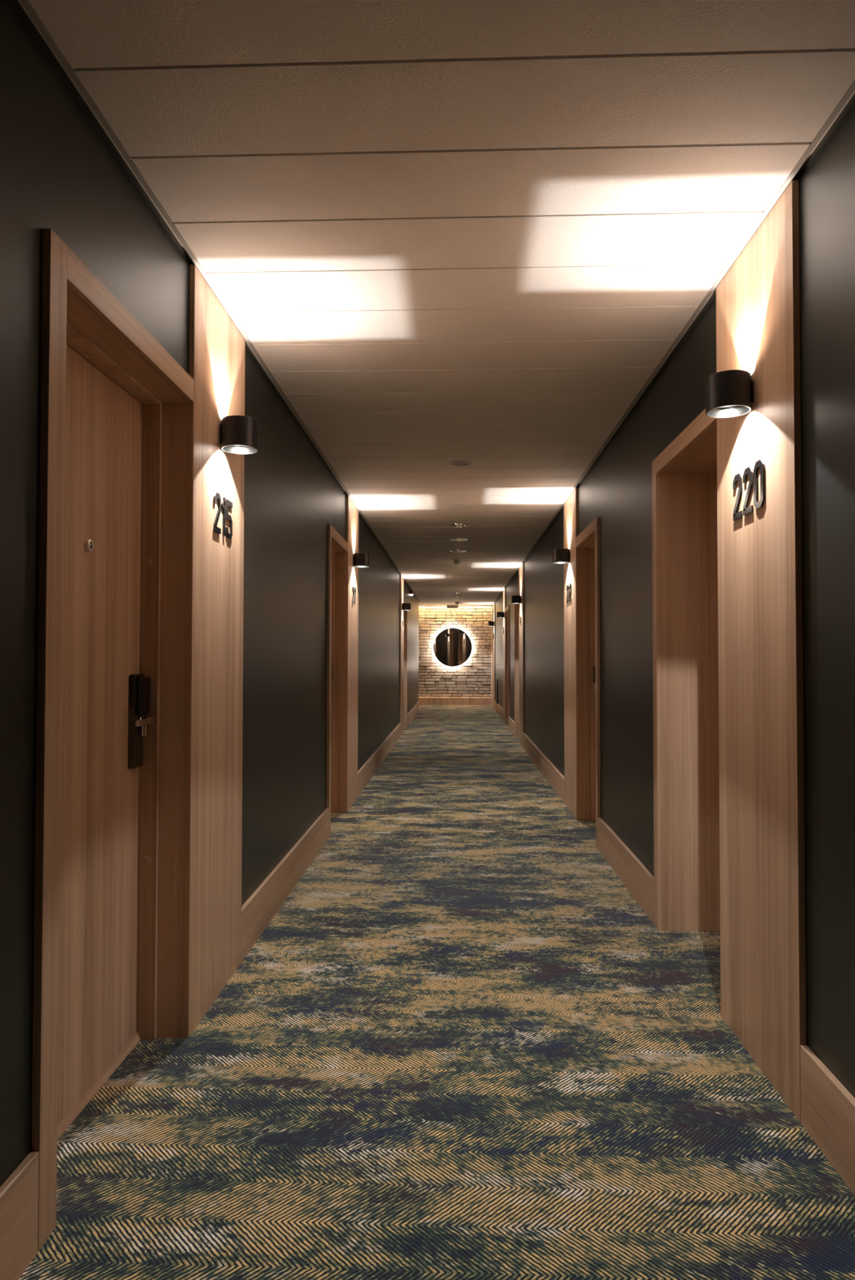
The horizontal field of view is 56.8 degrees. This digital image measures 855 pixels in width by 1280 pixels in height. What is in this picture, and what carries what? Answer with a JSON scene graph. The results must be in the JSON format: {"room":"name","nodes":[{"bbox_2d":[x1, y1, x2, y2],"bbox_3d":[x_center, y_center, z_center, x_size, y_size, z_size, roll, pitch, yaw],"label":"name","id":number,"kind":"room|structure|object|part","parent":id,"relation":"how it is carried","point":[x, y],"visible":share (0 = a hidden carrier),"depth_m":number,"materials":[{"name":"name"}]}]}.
{"room":"hotel corridor","nodes":[
{"label":"hotel corridor","id":0,"kind":"room"},
{"bbox_2d":[0,0,418,1186],"bbox_3d":[-0.792,0.119,7.448,0.432,2.448,20.830,0,-1,2],"label":"wall","id":1,"kind":"structure","parent":0,"point":[60,171],"depth_m":1.96,"materials":[{"name":"black paint"}]},
{"bbox_2d":[0,1151,39,1279],"bbox_3d":[-0.862,1.064,-0.712,0.018,0.198,4.563,0,-1,2],"label":"baseboard","id":2,"kind":"structure","parent":1,"relation":"attached to","point":[19,1194],"depth_m":1.50,"materials":[{"name":"brown wood"}]},
{"bbox_2d":[31,228,193,1251],"bbox_3d":[-0.857,0.197,2.042,0.207,2.055,0.897,0,-1,2],"label":"door","id":3,"kind":"structure","parent":1,"relation":"in","point":[112,873],"depth_m":2.19,"materials":[{"name":"brown wood"}]},
{"bbox_3d":[-0.777,0.187,1.625,0.018,2.055,0.070,0,-1,2],"label":"casing","id":4,"kind":"part","parent":3,"relation":"part of","materials":[{"name":"brown wood"}]},
{"bbox_3d":[-0.888,0.272,2.407,0.018,0.230,0.070,0,-1,2],"label":"lock plate","id":5,"kind":"part","parent":3,"relation":"part of","materials":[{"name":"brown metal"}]},
{"bbox_3d":[-0.871,0.246,2.376,0.055,0.032,0.121,0,-1,2],"label":"lever handle","id":6,"kind":"part","parent":3,"relation":"part of","materials":[{"name":"silver metal"}]},
{"bbox_2d":[188,264,244,1037],"bbox_3d":[-0.735,0.028,2.774,0.018,2.424,0.596,0,-1,2],"label":"wall panel","id":7,"kind":"object","parent":1,"relation":"attached to","point":[216,352],"visible":1,"depth_m":2.71,"materials":[{"name":"brown wood"}]},
{"bbox_2d":[213,492,232,539],"bbox_3d":[-0.723,-0.438,2.799,0.006,0.137,0.210,0,-1,2],"label":"room number","id":8,"kind":"object","parent":7,"relation":"attached to","point":[225,529],"visible":1,"depth_m":2.80,"materials":[{"name":"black metal"}]},
{"bbox_2d":[219,415,258,454],"bbox_3d":[-0.662,-0.722,2.788,0.128,0.104,0.126,0,-1,2],"label":"wall lamp","id":9,"kind":"object","parent":7,"relation":"attached to","point":[238,434],"visible":1,"depth_m":2.74,"materials":[{"name":"black metal"}]},
{"bbox_3d":[-0.723,-0.721,2.791,0.006,0.064,0.060,0,-1,2],"label":"mounting plate","id":10,"kind":"part","parent":9,"relation":"part of","materials":[{"name":"black metal"}]},
{"bbox_2d":[20,0,419,602],"bbox_3d":[-0.549,-1.090,7.476,0.014,0.018,20.848,0,-1,2],"label":"trim","id":11,"kind":"structure","parent":1,"relation":"attached to","point":[26,3],"depth_m":2.11,"materials":[{"name":"beige"}]},
{"bbox_2d":[240,808,328,963],"bbox_3d":[-0.688,1.171,4.097,0.018,0.198,2.097,0,-1,2],"label":"baseboard","id":12,"kind":"structure","parent":1,"relation":"attached to","point":[258,911],"depth_m":3.69,"materials":[{"name":"brown wood"}]},
{"bbox_2d":[326,524,347,837],"bbox_3d":[-0.728,0.276,5.611,0.207,2.055,0.882,0,-1,2],"label":"door","id":13,"kind":"structure","parent":1,"relation":"in","point":[337,546],"depth_m":6.02,"materials":[{"name":"brown wood"}]},
{"bbox_3d":[-0.648,0.267,5.202,0.018,2.055,0.070,0,-1,2],"label":"casing","id":14,"kind":"part","parent":13,"relation":"part of","materials":[{"name":"brown wood"}]},
{"bbox_2d":[346,495,358,812],"bbox_3d":[-0.606,0.108,6.359,0.018,2.424,0.641,0,-1,2],"label":"wall panel","id":15,"kind":"object","parent":1,"relation":"attached to","point":[352,512],"visible":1,"depth_m":6.35,"materials":[{"name":"brown wood"}]},
{"bbox_2d":[351,586,355,604],"bbox_3d":[-0.593,-0.357,6.384,0.006,0.140,0.210,0,-1,2],"label":"room number","id":16,"kind":"object","parent":15,"relation":"attached to","point":[353,589],"visible":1,"depth_m":6.38,"materials":[{"name":"black metal"}]},
{"bbox_2d":[352,552,368,567],"bbox_3d":[-0.532,-0.643,6.373,0.128,0.104,0.126,0,-1,2],"label":"wall lamp","id":17,"kind":"object","parent":15,"relation":"attached to","point":[359,559],"visible":1,"depth_m":6.32,"materials":[{"name":"black metal"}]},
{"bbox_2d":[357,723,400,796],"bbox_3d":[-0.503,1.284,9.226,0.018,0.198,5.143,0,-1,2],"label":"baseboard","id":18,"kind":"structure","parent":1,"relation":"attached to","point":[366,771],"depth_m":8.18,"materials":[{"name":"brown wood"}]},
{"bbox_2d":[399,574,404,735],"bbox_3d":[-0.395,0.236,12.175,0.018,2.424,0.708,0,-1,2],"label":"wall panel","id":19,"kind":"object","parent":1,"relation":"attached to","point":[402,580],"visible":0.89,"depth_m":11.96,"materials":[{"name":"brown wood"}]},
{"bbox_2d":[402,603,410,610],"bbox_3d":[-0.322,-0.514,12.189,0.128,0.104,0.126,0,-1,2],"label":"wall lamp","id":20,"kind":"object","parent":19,"relation":"attached to","point":[406,606],"visible":1,"depth_m":12.13,"materials":[{"name":"black metal"}]},
{"bbox_2d":[403,610,407,727],"bbox_3d":[-0.533,0.438,12.959,0.350,2.055,0.885,0,-1,2],"label":"door","id":21,"kind":"structure","parent":1,"relation":"in","point":[405,697],"depth_m":13.33,"materials":[{"name":"brown wood"}]},
{"bbox_3d":[-0.353,0.447,13.360,0.018,2.055,0.070,0,-1,2],"label":"casing","id":22,"kind":"part","parent":21,"relation":"part of","materials":[{"name":"brown wood"}]},
{"bbox_2d":[407,701,419,725],"bbox_3d":[-0.272,1.425,15.595,0.018,0.198,4.435,0,-1,2],"label":"baseboard","id":23,"kind":"structure","parent":1,"relation":"attached to","point":[415,708],"depth_m":15.21,"materials":[{"name":"brown wood"}]},
{"bbox_2d":[17,0,854,605],"bbox_3d":[-0.455,-1.167,8.250,3.293,0.200,22.400,0,-1,2],"label":"ceiling","id":24,"kind":"structure","parent":0,"point":[476,232],"depth_m":2.12,"materials":[{"name":"white paint"}]},
{"bbox_2d":[446,604,457,608],"bbox_3d":[0.598,-0.797,18.863,0.280,0.068,0.064,0,-1,2],"label":"emergency light","id":25,"kind":"object","parent":24,"relation":"attached to","point":[447,606],"visible":1,"depth_m":18.83,"materials":[{"name":"paint"}]},
{"bbox_2d":[453,559,460,564],"bbox_3d":[0.374,-0.997,10.098,0.100,0.055,0.100,0,-1,2],"label":"smoke detector","id":26,"kind":"object","parent":24,"relation":"attached to","point":[455,561],"visible":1,"depth_m":10.06,"materials":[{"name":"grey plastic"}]},
{"bbox_2d":[449,549,466,551],"bbox_3d":[0.359,-1.044,9.218,0.194,0.015,0.194,0,-1,2],"label":"recessed light","id":27,"kind":"object","parent":24,"relation":"in","point":[451,550],"visible":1,"depth_m":9.20,"materials":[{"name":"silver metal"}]},
{"bbox_2d":[448,523,468,527],"bbox_3d":[0.295,-1.083,7.460,0.194,0.015,0.194,0,-1,2],"label":"recessed light","id":28,"kind":"object","parent":24,"relation":"in","point":[455,525],"visible":1,"depth_m":7.45,"materials":[{"name":"silver metal"}]},
{"bbox_2d":[448,537,467,541],"bbox_3d":[0.327,-1.063,8.339,0.194,0.015,0.194,0,-1,2],"label":"recessed light","id":29,"kind":"object","parent":24,"relation":"in","point":[451,539],"visible":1,"depth_m":8.33,"materials":[{"name":"silver metal"}]},
{"bbox_2d":[449,460,471,466],"bbox_3d":[0.215,-1.133,5.072,0.138,0.006,0.138,0,-1,2],"label":"ceiling speaker","id":30,"kind":"object","parent":24,"relation":"attached to","point":[456,463],"visible":1,"depth_m":5.06,"materials":[{"name":"grey plastic"}]},
{"bbox_2d":[453,462,468,465],"bbox_3d":[0.215,-1.133,5.072,0.104,0.005,0.104,0,-1,2],"label":"grille","id":31,"kind":"object","parent":30,"relation":"attached to","point":[454,463],"depth_m":5.08,"materials":[{"name":"grey metal"}]},
{"bbox_2d":[18,706,854,1279],"bbox_3d":[-0.192,1.419,8.533,4.200,0.100,23.300,0,-1,2],"label":"floor","id":32,"kind":"structure","parent":0,"point":[460,1046],"depth_m":2.14,"materials":[{"name":"carpet"}]},
{"bbox_2d":[418,605,492,697],"bbox_3d":[0.111,0.257,19.341,3.722,2.700,0.173,0,-1,2],"label":"wall","id":33,"kind":"structure","parent":0,"point":[473,678],"depth_m":19.27,"materials":[{"name":"brown brick"}]},
{"bbox_2d":[432,626,472,666],"bbox_3d":[0.610,0.177,19.206,0.970,0.970,0.060,0,-1,-2],"label":"round mirror","id":34,"kind":"object","parent":33,"relation":"attached to","point":[452,646],"visible":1,"depth_m":19.17,"materials":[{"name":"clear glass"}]},
{"bbox_2d":[418,697,491,705],"bbox_3d":[-0.080,1.498,19.212,3.252,0.186,0.020,0,-1,2],"label":"baseboard","id":35,"kind":"structure","parent":33,"relation":"attached to","point":[423,701],"depth_m":19.17,"materials":[{"name":"brown wood"}]},
{"bbox_2d":[419,607,492,706],"bbox_3d":[-0.069,0.405,19.230,3.272,2.400,0.029,0,-1,2],"label":"trim","id":36,"kind":"structure","parent":33,"relation":"attached to","point":[491,607],"depth_m":19.16,"materials":[{"name":"beige wood"}]},
{"bbox_2d":[492,93,854,1097],"bbox_3d":[1.406,0.140,8.254,0.432,2.448,22.600,0,-1,2],"label":"wall","id":37,"kind":"structure","parent":0,"point":[615,489],"depth_m":2.01,"materials":[{"name":"black paint"}]},
{"bbox_2d":[492,620,493,706],"bbox_3d":[1.731,0.572,18.879,0.350,2.055,0.665,0,-1,2],"label":"door","id":38,"kind":"structure","parent":37,"relation":"in","point":[492,620],"depth_m":19.15,"materials":[{"name":"brown wood"}]},
{"bbox_2d":[493,603,495,709],"bbox_3d":[1.542,0.373,18.262,0.018,2.424,0.618,0,-1,2],"label":"wall panel","id":39,"kind":"object","parent":37,"relation":"attached to","point":[494,604],"visible":0.89,"depth_m":17.99,"materials":[{"name":"brown wood"}]},
{"bbox_2d":[488,621,493,626],"bbox_3d":[1.471,-0.377,18.282,0.128,0.104,0.126,0,-1,2],"label":"wall lamp","id":40,"kind":"object","parent":39,"relation":"attached to","point":[490,623],"visible":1,"depth_m":18.23,"materials":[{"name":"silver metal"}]},
{"bbox_2d":[495,678,497,703],"bbox_3d":[1.499,1.101,17.112,0.022,0.520,0.550,0,-1,2],"label":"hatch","id":41,"kind":"object","parent":37,"relation":"attached to","point":[496,679],"visible":1,"depth_m":16.84,"materials":[{"name":"black"}]},
{"bbox_2d":[494,701,502,720],"bbox_3d":[1.473,1.444,16.349,0.018,0.198,3.158,0,-1,2],"label":"baseboard","id":42,"kind":"structure","parent":37,"relation":"attached to","point":[498,708],"depth_m":15.94,"materials":[{"name":"brown wood"}]},
{"bbox_2d":[502,587,506,724],"bbox_3d":[1.404,0.289,14.438,0.018,2.424,0.713,0,-1,2],"label":"wall panel","id":43,"kind":"object","parent":37,"relation":"attached to","point":[504,589],"visible":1,"depth_m":14.33,"materials":[{"name":"brown wood"}]},
{"bbox_2d":[496,611,503,617],"bbox_3d":[1.332,-0.462,14.457,0.128,0.104,0.126,0,-1,2],"label":"wall lamp","id":44,"kind":"object","parent":43,"relation":"attached to","point":[499,614],"visible":1,"depth_m":14.41,"materials":[{"name":"black metal"}]},
{"bbox_2d":[505,604,509,724],"bbox_3d":[1.469,0.455,13.604,0.207,2.055,0.970,0,-1,2],"label":"door","id":45,"kind":"structure","parent":37,"relation":"in","point":[507,608],"depth_m":14.07,"materials":[{"name":"brown wood"}]},
{"bbox_3d":[1.358,0.445,13.158,0.018,2.055,0.070,0,-1,2],"label":"casing","id":46,"kind":"part","parent":45,"relation":"part of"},
{"bbox_2d":[508,716,514,735],"bbox_3d":[1.332,1.358,12.463,0.018,0.198,1.270,0,-1,2],"label":"baseboard","id":47,"kind":"structure","parent":37,"relation":"attached to","point":[511,723],"depth_m":12.43,"materials":[{"name":"brown wood"}]},
{"bbox_2d":[514,594,519,737],"bbox_3d":[1.460,0.406,11.391,0.350,2.055,0.895,0,-1,2],"label":"door","id":48,"kind":"structure","parent":37,"relation":"in","point":[516,606],"depth_m":11.77,"materials":[{"name":"brown wood"}]},
{"bbox_3d":[1.309,0.415,11.809,0.018,2.055,0.070,0,-1,2],"label":"casing","id":49,"kind":"part","parent":48,"relation":"part of","materials":[{"name":"brown wood"}]},
{"bbox_2d":[518,562,524,747],"bbox_3d":[1.267,0.205,10.649,0.018,2.424,0.638,0,-1,2],"label":"wall panel","id":50,"kind":"object","parent":37,"relation":"attached to","point":[521,570],"visible":0.89,"depth_m":10.45,"materials":[{"name":"brown wood"}]},
{"bbox_2d":[511,595,520,604],"bbox_3d":[1.195,-0.545,10.668,0.128,0.104,0.126,0,-1,2],"label":"wall lamp","id":51,"kind":"object","parent":50,"relation":"attached to","point":[515,599],"visible":1,"depth_m":10.62,"materials":[{"name":"black metal"}]},
{"bbox_2d":[522,733,564,803],"bbox_3d":[1.183,1.267,8.339,0.018,0.198,3.933,0,-1,2],"label":"baseboard","id":52,"kind":"structure","parent":37,"relation":"attached to","point":[555,779],"depth_m":7.68,"materials":[{"name":"brown wood"}]},
{"bbox_2d":[563,487,577,819],"bbox_3d":[1.102,0.104,6.076,0.018,2.424,0.643,0,-1,2],"label":"wall panel","id":53,"kind":"object","parent":37,"relation":"attached to","point":[570,506],"visible":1,"depth_m":6.04,"materials":[{"name":"brown wood"}]},
{"bbox_2d":[552,548,569,564],"bbox_3d":[1.030,-0.647,6.095,0.128,0.104,0.126,0,-1,2],"label":"wall lamp","id":54,"kind":"object","parent":53,"relation":"attached to","point":[560,556],"visible":1,"depth_m":6.04,"materials":[{"name":"black metal"}]},
{"bbox_2d":[565,582,571,603],"bbox_3d":[1.091,-0.362,6.103,0.006,0.137,0.242,0,-1,2],"label":"room number","id":55,"kind":"object","parent":53,"relation":"attached to","point":[569,599],"visible":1,"depth_m":6.09,"materials":[{"name":"black metal"}]},
{"bbox_2d":[575,516,599,848],"bbox_3d":[1.169,0.272,5.324,0.207,2.055,0.875,0,-1,2],"label":"door","id":56,"kind":"structure","parent":37,"relation":"in","point":[587,543],"depth_m":5.73,"materials":[{"name":"brown wood"}]},
{"bbox_3d":[1.060,0.263,4.925,0.018,2.055,0.070,0,-1,2],"label":"casing","id":57,"kind":"part","parent":56,"relation":"part of","materials":[{"name":"brown wood"}]},
{"bbox_2d":[597,817,653,924],"bbox_3d":[1.032,1.175,4.177,0.018,0.198,1.373,0,-1,2],"label":"baseboard","id":58,"kind":"structure","parent":37,"relation":"attached to","point":[636,877],"depth_m":4.00,"materials":[{"name":"brown wood"}]},
{"bbox_2d":[492,80,854,604],"bbox_3d":[1.157,-1.076,8.014,0.014,0.018,22.048,0,-1,2],"label":"trim","id":59,"kind":"structure","parent":37,"relation":"attached to","point":[850,91],"depth_m":2.42,"materials":[{"name":"beige"}]},
{"bbox_2d":[651,408,720,1011],"bbox_3d":[1.159,0.222,3.054,0.350,2.055,0.893,0,-1,2],"label":"door","id":60,"kind":"structure","parent":37,"relation":"in","point":[684,500],"depth_m":3.43,"materials":[{"name":"brown wood"}]},
{"bbox_3d":[1.008,0.231,3.472,0.018,2.055,0.070,0,-1,2],"label":"casing","id":61,"kind":"part","parent":60,"relation":"part of","materials":[{"name":"brown wood"}]},
{"bbox_2d":[715,179,806,1123],"bbox_3d":[0.966,0.021,2.331,0.018,2.424,0.603,0,-1,2],"label":"wall panel","id":62,"kind":"object","parent":37,"relation":"attached to","point":[762,949],"visible":0.89,"depth_m":2.23,"materials":[{"name":"brown wood"}]},
{"bbox_2d":[704,369,753,417],"bbox_3d":[0.894,-0.730,2.350,0.128,0.104,0.126,0,-1,2],"label":"wall lamp","id":63,"kind":"object","parent":62,"relation":"attached to","point":[729,393],"visible":1,"depth_m":2.30,"materials":[{"name":"black metal"}]},
{"bbox_3d":[0.955,-0.728,2.348,0.006,0.064,0.060,0,-1,2],"label":"mounting plate","id":64,"kind":"part","parent":63,"relation":"part of","materials":[{"name":"black metal"}]},
{"bbox_2d":[732,459,764,520],"bbox_3d":[0.956,-0.445,2.358,0.006,0.137,0.242,0,-1,2],"label":"room number","id":65,"kind":"object","parent":62,"relation":"attached to","point":[759,464],"visible":1,"depth_m":2.34,"materials":[{"name":"black metal"}]},
{"bbox_2d":[800,1044,854,1196],"bbox_3d":[0.862,1.071,-0.525,0.018,0.198,5.061,0,-1,2],"label":"baseboard","id":66,"kind":"structure","parent":37,"relation":"attached to","point":[827,1107],"depth_m":1.85,"materials":[{"name":"brown wood"}]}
]}

